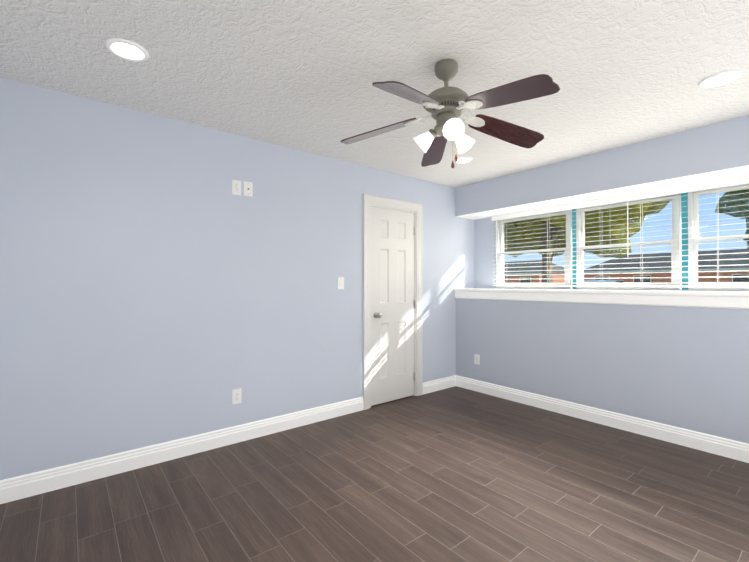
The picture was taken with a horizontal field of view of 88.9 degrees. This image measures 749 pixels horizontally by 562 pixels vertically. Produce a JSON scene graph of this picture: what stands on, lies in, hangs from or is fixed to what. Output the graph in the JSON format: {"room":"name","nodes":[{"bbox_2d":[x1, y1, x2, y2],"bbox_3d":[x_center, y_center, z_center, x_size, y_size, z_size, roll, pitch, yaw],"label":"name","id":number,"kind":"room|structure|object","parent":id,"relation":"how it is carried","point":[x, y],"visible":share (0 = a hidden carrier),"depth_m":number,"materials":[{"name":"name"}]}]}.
{"room":"empty bedroom","nodes":[
{"label":"empty bedroom","id":0,"kind":"room"},
{"bbox_2d":[0,77,473,479],"bbox_3d":[-0.592,0.059,3.521,5.127,2.440,0.140,0,-1,-39],"label":"wall","id":1,"kind":"structure","parent":0,"point":[160,282],"depth_m":2.73,"materials":[{"name":"blue paint"}]},
{"bbox_2d":[0,397,363,503],"bbox_3d":[-1.249,1.209,2.883,2.915,0.130,0.016,0,-1,-39],"label":"baseboard","id":2,"kind":"structure","parent":1,"relation":"attached to","point":[30,484],"depth_m":2.66,"materials":[{"name":"white wood"}]},
{"bbox_2d":[232,180,240,195],"bbox_3d":[-1.094,-0.742,3.028,0.072,0.116,0.008,0,-1,-39],"label":"outlet","id":3,"kind":"object","parent":1,"relation":"attached to","point":[236,187],"visible":1,"depth_m":3.02,"materials":[{"name":"white plastic"}]},
{"bbox_2d":[232,388,241,404],"bbox_3d":[-1.088,0.913,3.020,0.072,0.116,0.008,0,-1,-39],"label":"electrical outlet","id":4,"kind":"object","parent":1,"relation":"attached to","point":[236,396],"visible":1,"depth_m":3.02,"materials":[{"name":"white plastic"}]},
{"bbox_2d":[244,181,252,196],"bbox_3d":[-1.021,-0.744,3.086,0.072,0.116,0.009,0,-1,-39],"label":"outlet","id":5,"kind":"object","parent":1,"relation":"attached to","point":[248,188],"visible":1,"depth_m":3.09,"materials":[{"name":"white plastic"}]},
{"bbox_2d":[338,277,343,288],"bbox_3d":[-0.320,0.021,3.644,0.072,0.116,0.009,0,-1,-39],"label":"light switch","id":6,"kind":"object","parent":1,"relation":"attached to","point":[340,282],"visible":1,"depth_m":3.64,"materials":[{"name":"white plastic"}]},
{"bbox_2d":[371,206,414,405],"bbox_3d":[0.216,0.255,4.065,0.625,2.034,0.104,0,-1,-39],"label":"door","id":7,"kind":"structure","parent":1,"relation":"in","point":[392,306],"depth_m":4.06,"materials":[{"name":"white wood"}]},
{"bbox_2d":[363,194,422,409],"bbox_3d":[0.178,0.207,4.107,0.833,2.154,0.138,0,-1,-39],"label":"door frame","id":8,"kind":"structure","parent":1,"relation":"attached to","point":[369,201],"depth_m":4.01,"materials":[{"name":"white wood"}]},
{"bbox_2d":[0,386,748,561],"bbox_3d":[0.504,1.328,2.108,5.277,0.120,4.020,0,-1,-39],"label":"floor","id":9,"kind":"structure","parent":0,"point":[455,474],"depth_m":2.22,"materials":[{"name":"brown wood"}]},
{"bbox_2d":[0,0,748,187],"bbox_3d":[0.504,-1.232,2.128,5.277,0.120,4.020,0,-1,-39],"label":"ceiling","id":10,"kind":"structure","parent":0,"point":[303,75],"depth_m":2.08,"materials":[{"name":"white paint"}]},
{"bbox_2d":[105,38,148,61],"bbox_3d":[-1.251,-1.167,1.935,0.188,0.012,0.188,0,-1,-39],"label":"recessed light","id":11,"kind":"object","parent":10,"relation":"in","point":[125,49],"visible":0.98,"depth_m":1.92,"materials":[{"name":"white plastic"}]},
{"bbox_2d":[340,59,559,168],"bbox_3d":[0.405,-0.883,2.033,1.177,0.578,1.141,0,-1,-39],"label":"ceiling fan","id":12,"kind":"object","parent":10,"relation":"hanging from","point":[445,105],"visible":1,"depth_m":2.01,"materials":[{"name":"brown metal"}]},
{"bbox_2d":[453,156,471,163],"bbox_3d":[0.840,-1.153,3.646,0.188,0.012,0.188,0,-1,-39],"label":"recessed light","id":13,"kind":"object","parent":10,"relation":"in","point":[464,159],"visible":0.83,"depth_m":3.64,"materials":[{"name":"white plastic"}]},
{"bbox_2d":[699,70,742,87],"bbox_3d":[2.000,-1.165,2.208,0.188,0.012,0.188,0,-1,-39],"label":"recessed light","id":14,"kind":"object","parent":10,"relation":"in","point":[720,78],"visible":0.98,"depth_m":2.19,"materials":[{"name":"white plastic"}]},
{"bbox_2d":[455,115,748,219],"bbox_3d":[2.218,-0.983,3.505,0.377,0.355,3.420,0,-1,-39],"label":"soffit","id":15,"kind":"structure","parent":0,"point":[716,151],"depth_m":3.32,"materials":[{"name":"blue paint"}]},
{"bbox_2d":[455,298,748,443],"bbox_3d":[2.296,0.697,3.554,0.577,1.165,3.420,0,-1,-39],"label":"wall","id":16,"kind":"structure","parent":0,"point":[684,367],"depth_m":3.29,"materials":[{"name":"blue paint"}]},
{"bbox_2d":[474,354,479,364],"bbox_3d":[1.195,0.916,4.455,0.008,0.116,0.072,0,-1,-39],"label":"electrical outlet","id":17,"kind":"object","parent":16,"relation":"attached to","point":[477,359],"visible":1,"depth_m":4.45,"materials":[{"name":"white plastic"}]},
{"bbox_2d":[423,375,748,462],"bbox_3d":[1.837,1.212,3.181,0.602,0.130,3.420,0,-1,-39],"label":"baseboard","id":18,"kind":"structure","parent":16,"relation":"attached to","point":[727,448],"depth_m":3.35,"materials":[{"name":"white wood"}]},
{"bbox_2d":[454,288,748,308],"bbox_3d":[2.213,0.144,3.491,0.431,0.120,3.420,0,-1,-39],"label":"window sill","id":19,"kind":"structure","parent":16,"relation":"on","point":[725,299],"depth_m":3.30,"materials":[{"name":"white wood"}]},
{"bbox_2d":[474,217,747,290],"bbox_3d":[2.443,-0.522,3.682,0.200,1.275,3.420,0,-1,-39],"label":"wall","id":20,"kind":"structure","parent":0,"point":[484,252],"depth_m":4.82,"materials":[{"name":"blue paint"}]},
{"bbox_2d":[496,183,748,290],"bbox_3d":[2.392,-0.350,3.675,0.077,0.860,2.752,0,-1,-39],"label":"window","id":21,"kind":"structure","parent":20,"relation":"in","point":[674,225],"depth_m":3.50,"materials":[{"name":"white plastic"}]},
{"bbox_2d":[491,196,620,286],"bbox_3d":[1.885,-0.369,4.142,0.076,0.862,1.382,0,-1,-39],"label":"window blinds","id":22,"kind":"object","parent":21,"relation":"attached to","point":[588,203],"visible":0.96,"depth_m":4.06,"materials":[{"name":"white plastic"}]},
{"bbox_2d":[619,175,748,287],"bbox_3d":[2.754,-0.377,3.062,0.076,0.862,1.381,0,-1,-39],"label":"window blinds","id":23,"kind":"object","parent":21,"relation":"attached to","point":[726,182],"visible":0.98,"depth_m":3.20,"materials":[{"name":"white plastic"}]},
{"label":"outside","id":24,"kind":"structure","parent":0,"visible":0},
{"label":"lawn","id":25,"kind":"structure","parent":24,"visible":0},
{"bbox_2d":[505,260,564,282],"bbox_3d":[17.890,-0.440,55.517,10.900,4.550,18.900,0,-1,-39],"label":"house","id":26,"kind":"structure","parent":25,"relation":"on","point":[523,273],"depth_m":48.12,"materials":[{"name":"brick"}]},
{"bbox_2d":[531,222,631,256],"bbox_3d":[15.128,-2.612,28.172,7.130,8.468,7.470,0,-1,-39],"label":"tree","id":27,"kind":"object","parent":25,"relation":"on","point":[561,244],"depth_m":27.03,"materials":[{"name":"green plant"}]},
{"bbox_2d":[504,200,670,282],"bbox_3d":[5.712,-2.878,13.077,8.691,8.764,8.268,0,-1,-39],"label":"tree","id":28,"kind":"object","parent":25,"relation":"on","point":[537,224],"depth_m":12.83,"materials":[{"name":"green plant"}]},
{"bbox_2d":[584,280,623,282],"bbox_3d":[14.333,0.759,24.029,1.890,1.660,4.600,0,-1,43],"label":"car","id":29,"kind":"object","parent":25,"relation":"on","point":[621,281],"depth_m":23.19,"materials":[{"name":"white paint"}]},
{"bbox_2d":[584,249,748,281],"bbox_3d":[32.305,-0.630,37.596,10.900,4.650,18.900,0,-1,-39],"label":"house","id":30,"kind":"structure","parent":25,"relation":"on","point":[631,260],"depth_m":36.49,"materials":[{"name":"brick"}]},
{"bbox_2d":[715,189,748,248],"bbox_3d":[22.994,-2.882,18.861,8.072,8.861,8.960,0,-1,-39],"label":"tree","id":31,"kind":"object","parent":25,"relation":"on","point":[743,208],"depth_m":20.68,"materials":[{"name":"green plant"}]}
]}

